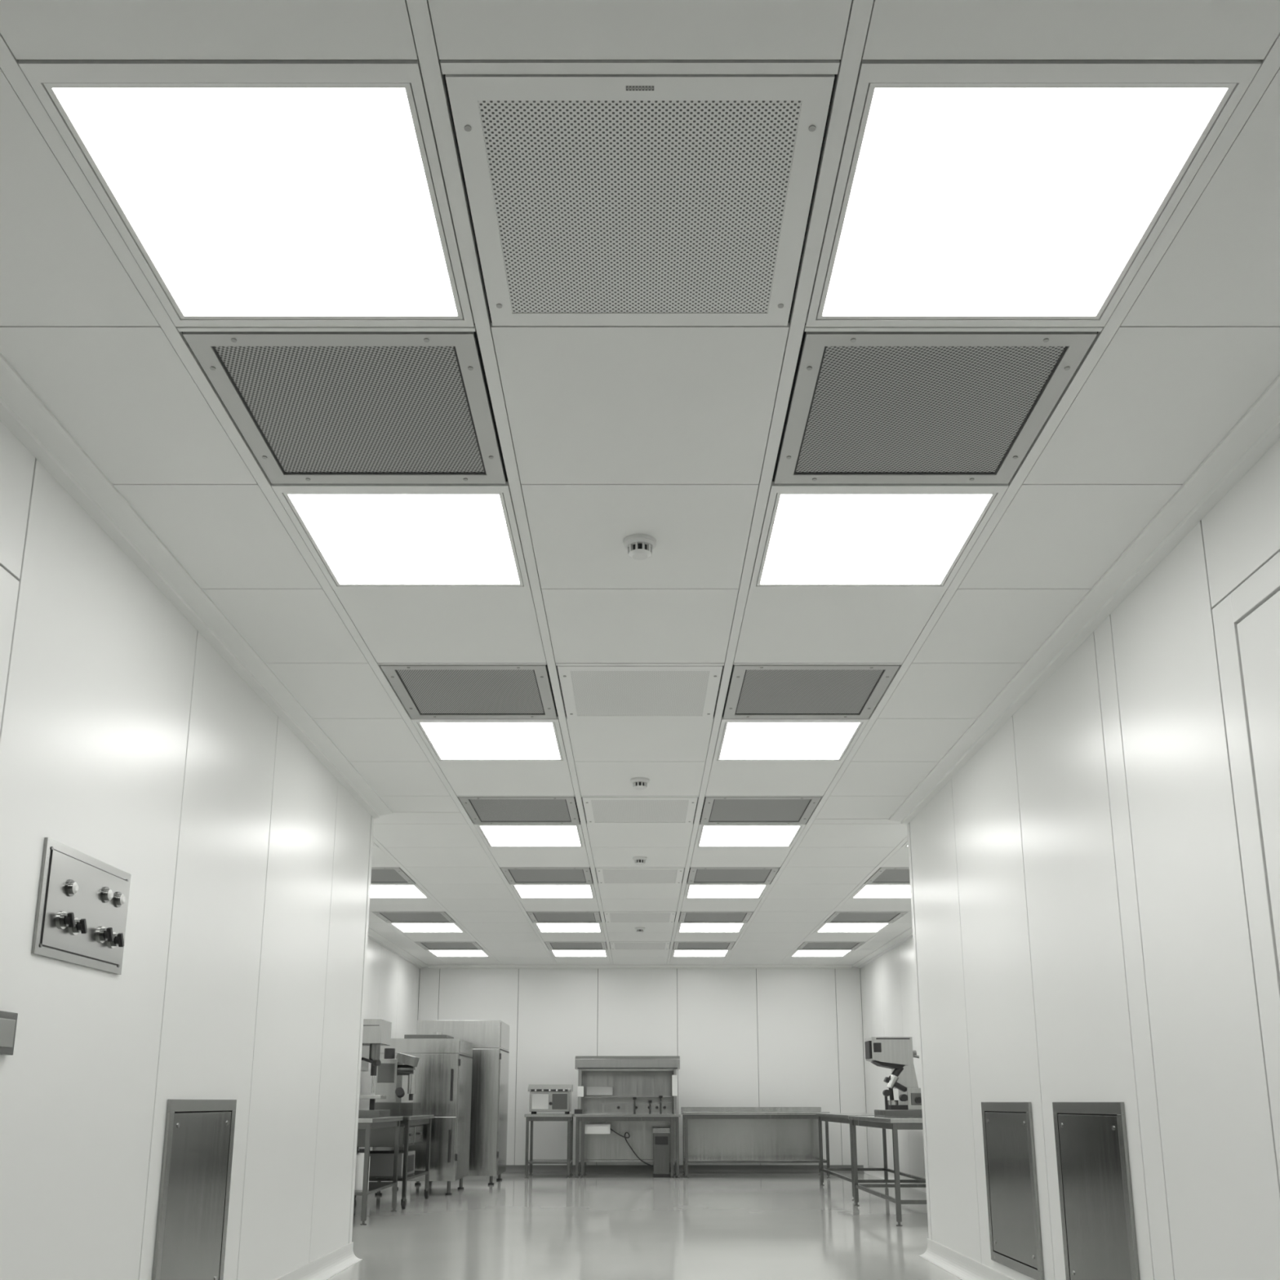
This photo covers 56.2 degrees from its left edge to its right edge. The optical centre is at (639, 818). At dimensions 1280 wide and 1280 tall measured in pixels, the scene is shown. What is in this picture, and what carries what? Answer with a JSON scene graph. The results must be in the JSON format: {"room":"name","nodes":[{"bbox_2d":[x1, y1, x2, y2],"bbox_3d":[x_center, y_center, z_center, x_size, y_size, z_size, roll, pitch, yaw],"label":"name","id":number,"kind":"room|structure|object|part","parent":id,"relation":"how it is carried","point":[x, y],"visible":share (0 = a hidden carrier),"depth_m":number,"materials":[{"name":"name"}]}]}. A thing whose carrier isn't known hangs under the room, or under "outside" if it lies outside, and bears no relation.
{"room":"clean room","nodes":[
{"label":"clean room","id":0,"kind":"room"},
{"bbox_2d":[0,420,373,1279],"bbox_3d":[-1.804,0.080,2.365,0.123,2.785,10.640,0,-13,0],"label":"wall","id":1,"kind":"structure","parent":0,"point":[129,743],"depth_m":4.24,"materials":[{"name":"grey"}]},
{"bbox_2d":[0,1010,17,1055],"bbox_3d":[-1.724,0.564,3.175,0.039,0.115,0.280,0,-13,0],"label":"switch box","id":2,"kind":"object","parent":1,"relation":"attached to","point":[8,1020],"visible":1,"depth_m":3.26,"materials":[{"name":"metal"}]},
{"bbox_2d":[31,837,131,974],"bbox_3d":[-1.720,0.289,3.760,0.049,0.341,0.590,0,-13,0],"label":"wall control panel","id":3,"kind":"object","parent":1,"relation":"attached to","point":[82,904],"visible":1,"depth_m":3.70,"materials":[{"name":"metal"}]},
{"bbox_2d":[151,1099,236,1279],"bbox_3d":[-1.737,1.514,4.692,0.014,0.805,0.740,0,-13,0],"label":"access hatch","id":4,"kind":"object","parent":1,"relation":"attached to","point":[191,1231],"visible":1,"depth_m":4.65,"materials":[{"name":"metal"}]},
{"bbox_2d":[0,352,392,817],"bbox_3d":[-1.684,-1.246,2.679,0.122,0.040,10.640,0,-13,0],"label":"trim","id":5,"kind":"structure","parent":1,"relation":"attached to","point":[22,411],"depth_m":4.13,"materials":[{"name":"white"}]},
{"bbox_2d":[274,1241,362,1279],"bbox_3d":[-1.710,1.387,2.061,0.070,0.100,10.650,0,-13,0],"label":"baseboard","id":6,"kind":"structure","parent":1,"relation":"attached to","point":[333,1263],"depth_m":6.59,"materials":[{"name":"white plastic"}]},
{"bbox_2d":[372,841,378,847],"bbox_3d":[-2.315,0.123,8.570,0.731,0.015,0.763,0,-13,0],"label":"ceiling light panel","id":7,"kind":"object","parent":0,"point":[375,845],"depth_m":8.88,"materials":[{"name":"white plastic"}]},
{"bbox_2d":[358,937,419,1151],"bbox_3d":[-3.130,2.353,11.970,0.120,2.785,9.100,0,-13,0],"label":"wall","id":8,"kind":"structure","parent":0,"point":[392,981],"depth_m":14.70,"materials":[{"name":"white paint"}]},
{"bbox_2d":[368,927,427,968],"bbox_3d":[-3.009,1.028,12.284,0.122,0.040,9.100,0,-13,0],"label":"trim","id":9,"kind":"structure","parent":8,"relation":"attached to","point":[374,935],"depth_m":14.67,"materials":[{"name":"white"}]},
{"bbox_2d":[0,0,1279,964],"bbox_3d":[0.000,-0.335,6.940,6.540,0.151,20.528,0,-13,0],"label":"ceiling","id":10,"kind":"structure","parent":0,"point":[607,434],"depth_m":3.47,"materials":[{"name":"grey"}]},
{"bbox_2d":[17,58,474,326],"bbox_3d":[-0.771,-1.298,2.564,0.730,0.015,0.764,0,-13,0],"label":"ceiling light panel","id":11,"kind":"object","parent":10,"relation":"in","point":[244,193],"depth_m":2.48,"materials":[{"name":"white plastic"}]},
{"bbox_2d":[177,323,507,484],"bbox_3d":[-0.771,-1.120,3.314,0.730,0.017,0.764,0,-13,0],"label":"return air grille","id":12,"kind":"object","parent":10,"relation":"in","point":[313,405],"depth_m":3.25,"materials":[{"name":"grey metal"}]},
{"bbox_2d":[370,866,415,884],"bbox_3d":[-2.315,0.480,10.071,0.731,0.017,0.764,0,-13,0],"label":"return air grille","id":13,"kind":"object","parent":10,"relation":"in","point":[380,875],"depth_m":10.11,"materials":[{"name":"grey metal"}]},
{"bbox_2d":[369,883,431,898],"bbox_3d":[-2.315,0.657,10.822,0.731,0.015,0.764,0,-13,0],"label":"ceiling light panel","id":14,"kind":"object","parent":10,"relation":"in","point":[377,891],"depth_m":10.86,"materials":[{"name":"white plastic"}]},
{"bbox_2d":[271,481,530,589],"bbox_3d":[-0.771,-0.943,4.065,0.730,0.015,0.763,0,-13,0],"label":"ceiling light panel","id":15,"kind":"object","parent":10,"relation":"in","point":[360,536],"depth_m":4.02,"materials":[{"name":"white plastic"}]},
{"bbox_2d":[371,911,455,922],"bbox_3d":[-2.315,1.013,12.323,0.731,0.017,0.763,0,-13,0],"label":"return air grille","id":16,"kind":"object","parent":10,"relation":"in","point":[388,916],"depth_m":12.29,"materials":[{"name":"grey metal"}]},
{"bbox_2d":[386,922,466,933],"bbox_3d":[-2.315,1.190,13.074,0.731,0.015,0.764,0,-13,0],"label":"ceiling light panel","id":17,"kind":"object","parent":10,"relation":"in","point":[403,927],"depth_m":13.10,"materials":[{"name":"white plastic"}]},
{"bbox_2d":[413,941,483,949],"bbox_3d":[-2.315,1.547,14.576,0.731,0.017,0.764,0,-13,0],"label":"return air grille","id":18,"kind":"object","parent":10,"relation":"in","point":[425,944],"depth_m":14.52,"materials":[{"name":"grey metal"}]},
{"bbox_2d":[425,949,490,956],"bbox_3d":[-2.315,1.723,15.327,0.731,0.015,0.763,0,-13,0],"label":"ceiling light panel","id":19,"kind":"object","parent":10,"relation":"in","point":[436,953],"depth_m":15.33,"materials":[{"name":"white plastic"}]},
{"bbox_2d":[377,662,558,718],"bbox_3d":[-0.771,-0.586,5.567,0.730,0.017,0.763,0,-13,0],"label":"return air grille","id":20,"kind":"object","parent":10,"relation":"in","point":[425,690],"depth_m":5.53,"materials":[{"name":"grey metal"}]},
{"bbox_2d":[410,716,567,761],"bbox_3d":[-0.771,-0.410,6.318,0.730,0.015,0.763,0,-13,0],"label":"ceiling light panel","id":21,"kind":"object","parent":10,"relation":"in","point":[447,740],"depth_m":6.29,"materials":[{"name":"white plastic"}]},
{"bbox_2d":[457,795,580,823],"bbox_3d":[-0.771,-0.053,7.819,0.730,0.017,0.763,0,-13,0],"label":"return air grille","id":22,"kind":"object","parent":10,"relation":"in","point":[481,809],"depth_m":7.80,"materials":[{"name":"grey metal"}]},
{"bbox_2d":[473,822,585,847],"bbox_3d":[-0.771,0.123,8.570,0.730,0.015,0.763,0,-13,0],"label":"ceiling light panel","id":23,"kind":"object","parent":10,"relation":"in","point":[494,835],"depth_m":8.57,"materials":[{"name":"white plastic"}]},
{"bbox_2d":[499,866,593,884],"bbox_3d":[-0.771,0.480,10.071,0.730,0.017,0.764,0,-13,0],"label":"return air grille","id":24,"kind":"object","parent":10,"relation":"in","point":[514,875],"depth_m":10.07,"materials":[{"name":"grey metal"}]},
{"bbox_2d":[509,882,596,898],"bbox_3d":[-0.771,0.657,10.822,0.730,0.015,0.764,0,-13,0],"label":"ceiling light panel","id":25,"kind":"object","parent":10,"relation":"in","point":[522,891],"depth_m":10.82,"materials":[{"name":"white plastic"}]},
{"bbox_2d":[525,911,601,922],"bbox_3d":[-0.771,1.013,12.323,0.730,0.017,0.763,0,-13,0],"label":"return air grille","id":26,"kind":"object","parent":10,"relation":"in","point":[535,916],"depth_m":12.29,"materials":[{"name":"grey metal"}]},
{"bbox_2d":[533,921,604,933],"bbox_3d":[-0.771,1.190,13.074,0.730,0.015,0.764,0,-13,0],"label":"ceiling light panel","id":27,"kind":"object","parent":10,"relation":"in","point":[542,927],"depth_m":13.10,"materials":[{"name":"white plastic"}]},
{"bbox_2d":[544,941,607,949],"bbox_3d":[-0.771,1.547,14.576,0.730,0.017,0.764,0,-13,0],"label":"return air grille","id":28,"kind":"object","parent":10,"relation":"in","point":[551,944],"depth_m":14.52,"materials":[{"name":"grey metal"}]},
{"bbox_2d":[548,949,608,956],"bbox_3d":[-0.771,1.723,15.327,0.730,0.015,0.763,0,-13,0],"label":"ceiling light panel","id":29,"kind":"object","parent":10,"relation":"in","point":[555,953],"depth_m":15.33,"materials":[{"name":"white plastic"}]},
{"bbox_2d":[623,533,656,559],"bbox_3d":[0.000,-0.912,4.058,0.112,0.056,0.112,0,-13,0],"label":"smoke detector","id":30,"kind":"object","parent":10,"relation":"attached to","point":[639,546],"visible":1,"depth_m":4.03,"materials":[{"name":"white plastic"}]},
{"bbox_2d":[630,777,649,790],"bbox_3d":[0.000,-0.201,7.061,0.112,0.056,0.112,0,-13,0],"label":"smoke detector","id":31,"kind":"object","parent":10,"relation":"attached to","point":[638,783],"visible":1,"depth_m":7.03,"materials":[{"name":"white plastic"}]},
{"bbox_2d":[632,856,647,865],"bbox_3d":[0.000,0.333,9.313,0.112,0.056,0.112,0,-13,0],"label":"smoke detector","id":32,"kind":"object","parent":10,"relation":"attached to","point":[639,860],"visible":1,"depth_m":9.29,"materials":[{"name":"white plastic"}]},
{"bbox_2d":[635,927,644,933],"bbox_3d":[0.000,1.221,13.067,0.112,0.056,0.112,0,-13,0],"label":"smoke detector","id":33,"kind":"object","parent":10,"relation":"attached to","point":[639,930],"visible":1,"depth_m":13.04,"materials":[{"name":"white plastic"}]},
{"bbox_2d":[440,59,839,325],"bbox_3d":[0.000,-1.297,2.563,0.730,0.018,0.764,0,-13,0],"label":"air diffuser","id":34,"kind":"object","parent":10,"relation":"in","point":[599,192],"depth_m":2.47,"materials":[{"name":"white metal"}]},
{"bbox_2d":[555,662,724,719],"bbox_3d":[0.000,-0.586,5.566,0.730,0.018,0.763,0,-13,0],"label":"air diffuser","id":35,"kind":"object","parent":10,"relation":"in","point":[590,691],"depth_m":5.53,"materials":[{"name":"white metal"}]},
{"bbox_2d":[581,795,698,824],"bbox_3d":[0.000,-0.053,7.819,0.730,0.018,0.763,0,-13,0],"label":"air diffuser","id":36,"kind":"object","parent":10,"relation":"in","point":[598,810],"depth_m":7.79,"materials":[{"name":"white metal"}]},
{"bbox_2d":[595,866,684,884],"bbox_3d":[0.000,0.481,10.071,0.730,0.018,0.764,0,-13,0],"label":"air diffuser","id":37,"kind":"object","parent":10,"relation":"in","point":[605,875],"depth_m":10.05,"materials":[{"name":"white metal"}]},
{"bbox_2d":[603,911,676,922],"bbox_3d":[0.000,1.014,12.323,0.730,0.018,0.763,0,-13,0],"label":"air diffuser","id":38,"kind":"object","parent":10,"relation":"in","point":[610,916],"depth_m":12.26,"materials":[{"name":"white metal"}]},
{"bbox_2d":[608,941,671,950],"bbox_3d":[0.000,1.547,14.575,0.730,0.018,0.764,0,-13,0],"label":"air diffuser","id":39,"kind":"object","parent":10,"relation":"in","point":[615,945],"depth_m":14.56,"materials":[{"name":"white metal"}]},
{"bbox_2d":[671,949,731,956],"bbox_3d":[0.771,1.723,15.327,0.730,0.015,0.763,0,-13,0],"label":"ceiling light panel","id":40,"kind":"object","parent":10,"relation":"in","point":[675,953],"depth_m":15.33,"materials":[{"name":"white plastic"}]},
{"bbox_2d":[672,941,735,949],"bbox_3d":[0.771,1.547,14.576,0.730,0.017,0.764,0,-13,0],"label":"return air grille","id":41,"kind":"object","parent":10,"relation":"in","point":[677,944],"depth_m":14.52,"materials":[{"name":"grey metal"}]},
{"bbox_2d":[675,921,746,933],"bbox_3d":[0.771,1.190,13.074,0.730,0.015,0.764,0,-13,0],"label":"ceiling light panel","id":42,"kind":"object","parent":10,"relation":"in","point":[682,927],"depth_m":13.10,"materials":[{"name":"white plastic"}]},
{"bbox_2d":[678,911,754,922],"bbox_3d":[0.771,1.013,12.323,0.730,0.017,0.763,0,-13,0],"label":"return air grille","id":43,"kind":"object","parent":10,"relation":"in","point":[685,916],"depth_m":12.29,"materials":[{"name":"grey metal"}]},
{"bbox_2d":[683,882,770,898],"bbox_3d":[0.771,0.657,10.822,0.730,0.015,0.764,0,-13,0],"label":"ceiling light panel","id":44,"kind":"object","parent":10,"relation":"in","point":[691,891],"depth_m":10.82,"materials":[{"name":"white plastic"}]},
{"bbox_2d":[686,866,780,884],"bbox_3d":[0.771,0.480,10.071,0.730,0.017,0.764,0,-13,0],"label":"return air grille","id":45,"kind":"object","parent":10,"relation":"in","point":[696,875],"depth_m":10.07,"materials":[{"name":"grey metal"}]},
{"bbox_2d":[694,822,806,847],"bbox_3d":[0.771,0.123,8.570,0.730,0.015,0.763,0,-13,0],"label":"ceiling light panel","id":46,"kind":"object","parent":10,"relation":"in","point":[708,835],"depth_m":8.57,"materials":[{"name":"white plastic"}]},
{"bbox_2d":[699,795,822,823],"bbox_3d":[0.771,-0.053,7.819,0.730,0.017,0.763,0,-13,0],"label":"return air grille","id":47,"kind":"object","parent":10,"relation":"in","point":[716,809],"depth_m":7.80,"materials":[{"name":"grey metal"}]},
{"bbox_2d":[712,716,869,761],"bbox_3d":[0.771,-0.410,6.318,0.730,0.015,0.763,0,-13,0],"label":"ceiling light panel","id":48,"kind":"object","parent":10,"relation":"in","point":[739,740],"depth_m":6.29,"materials":[{"name":"white plastic"}]},
{"bbox_2d":[721,662,902,718],"bbox_3d":[0.771,-0.586,5.567,0.730,0.017,0.763,0,-13,0],"label":"return air grille","id":49,"kind":"object","parent":10,"relation":"in","point":[755,690],"depth_m":5.53,"materials":[{"name":"grey metal"}]},
{"bbox_2d":[789,949,854,956],"bbox_3d":[2.315,1.723,15.327,0.731,0.015,0.763,0,-13,0],"label":"ceiling light panel","id":50,"kind":"object","parent":10,"relation":"in","point":[797,953],"depth_m":15.33,"materials":[{"name":"white plastic"}]},
{"bbox_2d":[796,941,866,949],"bbox_3d":[2.315,1.547,14.576,0.731,0.017,0.764,0,-13,0],"label":"return air grille","id":51,"kind":"object","parent":10,"relation":"in","point":[806,944],"depth_m":14.52,"materials":[{"name":"grey metal"}]},
{"bbox_2d":[813,922,893,933],"bbox_3d":[2.315,1.190,13.074,0.731,0.015,0.764,0,-13,0],"label":"ceiling light panel","id":52,"kind":"object","parent":10,"relation":"in","point":[826,927],"depth_m":13.10,"materials":[{"name":"white plastic"}]},
{"bbox_2d":[824,911,908,922],"bbox_3d":[2.315,1.013,12.323,0.731,0.017,0.763,0,-13,0],"label":"return air grille","id":53,"kind":"object","parent":10,"relation":"in","point":[837,916],"depth_m":12.29,"materials":[{"name":"grey metal"}]},
{"bbox_2d":[749,481,1008,589],"bbox_3d":[0.771,-0.943,4.065,0.730,0.015,0.763,0,-13,0],"label":"ceiling light panel","id":54,"kind":"object","parent":10,"relation":"in","point":[813,536],"depth_m":4.02,"materials":[{"name":"white plastic"}]},
{"bbox_2d":[848,883,911,898],"bbox_3d":[2.315,0.657,10.822,0.731,0.015,0.764,0,-13,0],"label":"ceiling light panel","id":55,"kind":"object","parent":10,"relation":"in","point":[866,891],"depth_m":10.86,"materials":[{"name":"white plastic"}]},
{"bbox_2d":[864,866,910,884],"bbox_3d":[2.315,0.480,10.071,0.731,0.017,0.764,0,-13,0],"label":"return air grille","id":56,"kind":"object","parent":10,"relation":"in","point":[883,875],"depth_m":10.11,"materials":[{"name":"grey metal"}]},
{"bbox_2d":[772,323,1102,484],"bbox_3d":[0.771,-1.120,3.314,0.730,0.017,0.764,0,-13,0],"label":"return air grille","id":57,"kind":"object","parent":10,"relation":"in","point":[867,405],"depth_m":3.25,"materials":[{"name":"grey metal"}]},
{"bbox_2d":[805,58,1262,326],"bbox_3d":[0.771,-1.298,2.564,0.730,0.015,0.764,0,-13,0],"label":"ceiling light panel","id":58,"kind":"object","parent":10,"relation":"in","point":[967,193],"depth_m":2.48,"materials":[{"name":"white plastic"}]},
{"bbox_2d":[417,966,868,1172],"bbox_3d":[0.000,3.416,16.456,6.340,2.785,0.120,0,-13,0],"label":"wall","id":59,"kind":"structure","parent":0,"point":[741,1037],"depth_m":16.51,"materials":[{"name":"grey paint"}]},
{"bbox_2d":[426,964,853,968],"bbox_3d":[0.000,2.062,16.652,5.896,0.040,0.122,0,-13,0],"label":"trim","id":60,"kind":"structure","parent":59,"relation":"attached to","point":[429,966],"depth_m":16.67,"materials":[{"name":"white"}]},
{"bbox_2d":[502,1164,864,1173],"bbox_3d":[0.000,4.700,16.054,6.000,0.100,0.070,0,-13,0],"label":"baseboard","id":61,"kind":"structure","parent":59,"relation":"attached to","point":[509,1168],"depth_m":16.08,"materials":[{"name":"grey plastic"}]},
{"bbox_2d":[327,1173,961,1279],"bbox_3d":[0.000,2.531,6.461,6.540,0.100,20.140,0,-13,0],"label":"floor","id":62,"kind":"structure","parent":0,"point":[539,1226],"depth_m":8.86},
{"bbox_2d":[354,1116,403,1225],"bbox_3d":[-2.475,2.890,9.926,0.750,0.800,1.250,0,-13,0],"label":"table","id":63,"kind":"object","parent":62,"relation":"on","point":[364,1123],"visible":0.41,"depth_m":9.64,"materials":[{"name":"metal"}]},
{"bbox_2d":[354,1148,369,1190],"bbox_3d":[-2.220,2.800,9.562,0.119,0.314,0.119,0,-13,0],"label":"canister","id":64,"kind":"object","parent":63,"relation":"on","point":[360,1156],"visible":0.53,"depth_m":9.51,"materials":[{"name":"white plastic"}]},
{"bbox_2d":[358,1018,391,1117],"bbox_3d":[-2.380,2.111,10.111,0.480,0.800,0.490,0,-13,0],"label":"press","id":65,"kind":"object","parent":63,"relation":"on","point":[376,1033],"visible":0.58,"depth_m":10.03,"materials":[{"name":"metal"}]},
{"bbox_2d":[354,1115,434,1208],"bbox_3d":[-2.455,3.213,11.293,0.790,0.800,1.258,0,-13,0],"label":"equipment cart","id":66,"kind":"object","parent":62,"relation":"on","point":[407,1121],"depth_m":10.83,"materials":[{"name":"metal"}]},
{"bbox_2d":[356,1151,415,1177],"bbox_3d":[-2.425,3.220,11.184,0.550,0.204,0.650,0,-13,0],"label":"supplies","id":67,"kind":"object","parent":66,"relation":"on","point":[381,1162],"visible":0.54,"depth_m":10.88,"materials":[{"name":"grey plastic"}]},
{"bbox_3d":[-2.455,2.990,11.316,0.690,0.185,1.000,0,-13,0],"label":"drawer unit","id":68,"kind":"part","parent":66,"relation":"part of","materials":[{"name":"silver metal"}]},
{"bbox_2d":[374,1048,420,1115],"bbox_3d":[-2.300,2.484,11.295,0.400,0.620,0.472,0,-13,0],"label":"instrument","id":69,"kind":"object","parent":66,"relation":"on","point":[391,1070],"visible":0.9,"depth_m":11.23,"materials":[{"name":"metal"}]},
{"bbox_2d":[372,1031,472,1195],"bbox_3d":[-2.305,3.130,12.807,0.869,1.660,1.073,0,-13,0],"label":"tall cabinet","id":70,"kind":"object","parent":62,"relation":"on","point":[443,1070],"visible":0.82,"depth_m":12.40,"materials":[{"name":"metal"}]},
{"bbox_2d":[414,1020,509,1185],"bbox_3d":[-2.123,3.389,14.334,0.994,1.860,1.043,0,-13,0],"label":"stainless steel refrigerator","id":71,"kind":"object","parent":62,"relation":"on","point":[490,1039],"visible":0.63,"depth_m":13.97,"materials":[{"name":"grey metal"}]},
{"bbox_2d":[524,1113,574,1177],"bbox_3d":[-1.160,4.198,15.397,0.600,0.775,0.700,0,-13,0],"label":"steel table","id":72,"kind":"object","parent":62,"relation":"on","point":[535,1117],"visible":0.99,"depth_m":15.16,"materials":[{"name":"silver metal"}]},
{"bbox_2d":[528,1084,573,1114],"bbox_3d":[-1.155,3.629,15.478,0.550,0.370,0.505,0,-13,0],"label":"instrument","id":73,"kind":"object","parent":72,"relation":"on","point":[543,1097],"visible":1,"depth_m":15.29,"materials":[{"name":"metal"}]},
{"bbox_2d":[574,1056,679,1177],"bbox_3d":[-0.160,3.851,15.505,1.340,1.500,0.750,0,-13,0],"label":"workbench","id":74,"kind":"object","parent":62,"relation":"on","point":[635,1095],"visible":0.99,"depth_m":15.68,"materials":[{"name":"metal"}]},
{"bbox_2d":[584,1120,610,1133],"bbox_3d":[-0.540,3.957,15.347,0.320,0.160,0.268,0,-13,0],"label":"box","id":75,"kind":"object","parent":74,"relation":"attached to","point":[589,1128],"visible":1,"depth_m":15.21,"materials":[{"name":"white plastic"}]},
{"bbox_2d":[610,1128,653,1166],"bbox_3d":[-0.111,4.184,15.238,0.565,0.484,0.071,1,-13,-4],"label":"power cable","id":76,"kind":"object","parent":75,"relation":"attached to","point":[628,1133],"visible":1,"depth_m":15.23,"materials":[{"name":"grey plastic"}]},
{"bbox_2d":[652,1127,670,1177],"bbox_3d":[0.273,4.276,15.348,0.225,0.600,0.380,0,-13,0],"label":"waste bin","id":77,"kind":"object","parent":62,"relation":"on","point":[660,1135],"visible":1,"depth_m":15.18,"materials":[{"name":"metal"}]},
{"bbox_2d":[680,1106,830,1177],"bbox_3d":[1.472,4.162,15.431,1.855,0.860,0.750,0,-13,0],"label":"workbench","id":78,"kind":"object","parent":62,"relation":"on","point":[711,1135],"visible":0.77,"depth_m":15.71,"materials":[{"name":"metal"}]},
{"bbox_2d":[816,1113,925,1199],"bbox_3d":[2.445,3.552,12.724,0.810,0.800,2.200,0,-13,0],"label":"table","id":79,"kind":"object","parent":62,"relation":"on","point":[834,1117],"visible":0.48,"depth_m":12.95,"materials":[{"name":"metal"}]},
{"bbox_2d":[848,1115,926,1226],"bbox_3d":[2.400,2.950,10.179,0.900,0.800,1.930,0,-13,0],"label":"table","id":80,"kind":"object","parent":62,"relation":"on","point":[895,1124],"visible":0.47,"depth_m":9.64,"materials":[{"name":"metal"}]},
{"bbox_2d":[864,1036,922,1117],"bbox_3d":[2.297,2.241,10.378,0.645,0.670,0.470,0,-13,0],"label":"microscope","id":81,"kind":"object","parent":80,"relation":"on","point":[897,1054],"visible":0.91,"depth_m":10.27,"materials":[{"name":"metal"}]},
{"bbox_2d":[860,937,925,1177],"bbox_3d":[3.130,2.375,12.062,0.120,2.785,8.910,0,-13,0],"label":"wall","id":82,"kind":"structure","parent":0,"point":[888,989],"depth_m":14.70,"materials":[{"name":"white paint"}]},
{"bbox_2d":[852,926,912,968],"bbox_3d":[3.009,1.050,12.376,0.122,0.040,8.910,0,-13,0],"label":"trim","id":83,"kind":"structure","parent":82,"relation":"attached to","point":[905,935],"depth_m":14.65,"materials":[{"name":"white"}]},
{"bbox_2d":[864,1164,926,1192],"bbox_3d":[3.035,3.682,11.753,0.070,0.100,8.910,0,-13,0],"label":"baseboard","id":84,"kind":"structure","parent":82,"relation":"attached to","point":[880,1174],"depth_m":14.69,"materials":[{"name":"white"}]},
{"bbox_2d":[901,840,907,847],"bbox_3d":[2.315,0.123,8.570,0.731,0.015,0.763,0,-13,0],"label":"ceiling light panel","id":85,"kind":"object","parent":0,"point":[905,845],"depth_m":8.86,"materials":[{"name":"white plastic"}]},
{"bbox_2d":[906,438,1279,1279],"bbox_3d":[1.851,0.102,2.458,0.123,2.785,10.830,0,-13,0],"label":"wall","id":86,"kind":"structure","parent":0,"point":[1080,922],"depth_m":4.47,"materials":[{"name":"grey"}]},
{"bbox_2d":[919,1238,1015,1279],"bbox_3d":[1.758,1.409,2.153,0.070,0.100,10.840,0,-13,0],"label":"baseboard","id":87,"kind":"structure","parent":86,"relation":"attached to","point":[959,1265],"depth_m":6.65,"materials":[{"name":"white plastic"}]},
{"bbox_2d":[981,1102,1044,1279],"bbox_3d":[1.785,1.768,5.781,0.014,0.778,0.785,0,-13,0],"label":"access hatch","id":88,"kind":"object","parent":86,"relation":"attached to","point":[1011,1174],"visible":1,"depth_m":5.73,"materials":[{"name":"metal"}]},
{"bbox_2d":[888,374,1279,824],"bbox_3d":[1.732,-1.224,2.772,0.122,0.040,10.830,0,-13,0],"label":"trim","id":89,"kind":"structure","parent":86,"relation":"attached to","point":[1255,433],"depth_m":4.25,"materials":[{"name":"white"}]},
{"bbox_2d":[1052,1102,1139,1279],"bbox_3d":[1.785,1.516,4.715,0.014,0.778,0.755,0,-13,0],"label":"access hatch","id":90,"kind":"object","parent":86,"relation":"attached to","point":[1096,1202],"visible":1,"depth_m":4.69,"materials":[{"name":"metal"}]},
{"bbox_2d":[1212,551,1279,1182],"bbox_3d":[1.782,0.370,2.821,0.122,2.430,1.356,0,-13,0],"label":"door","id":91,"kind":"structure","parent":86,"relation":"in","point":[1246,622],"depth_m":3.47,"materials":[{"name":"metal"}]}
]}

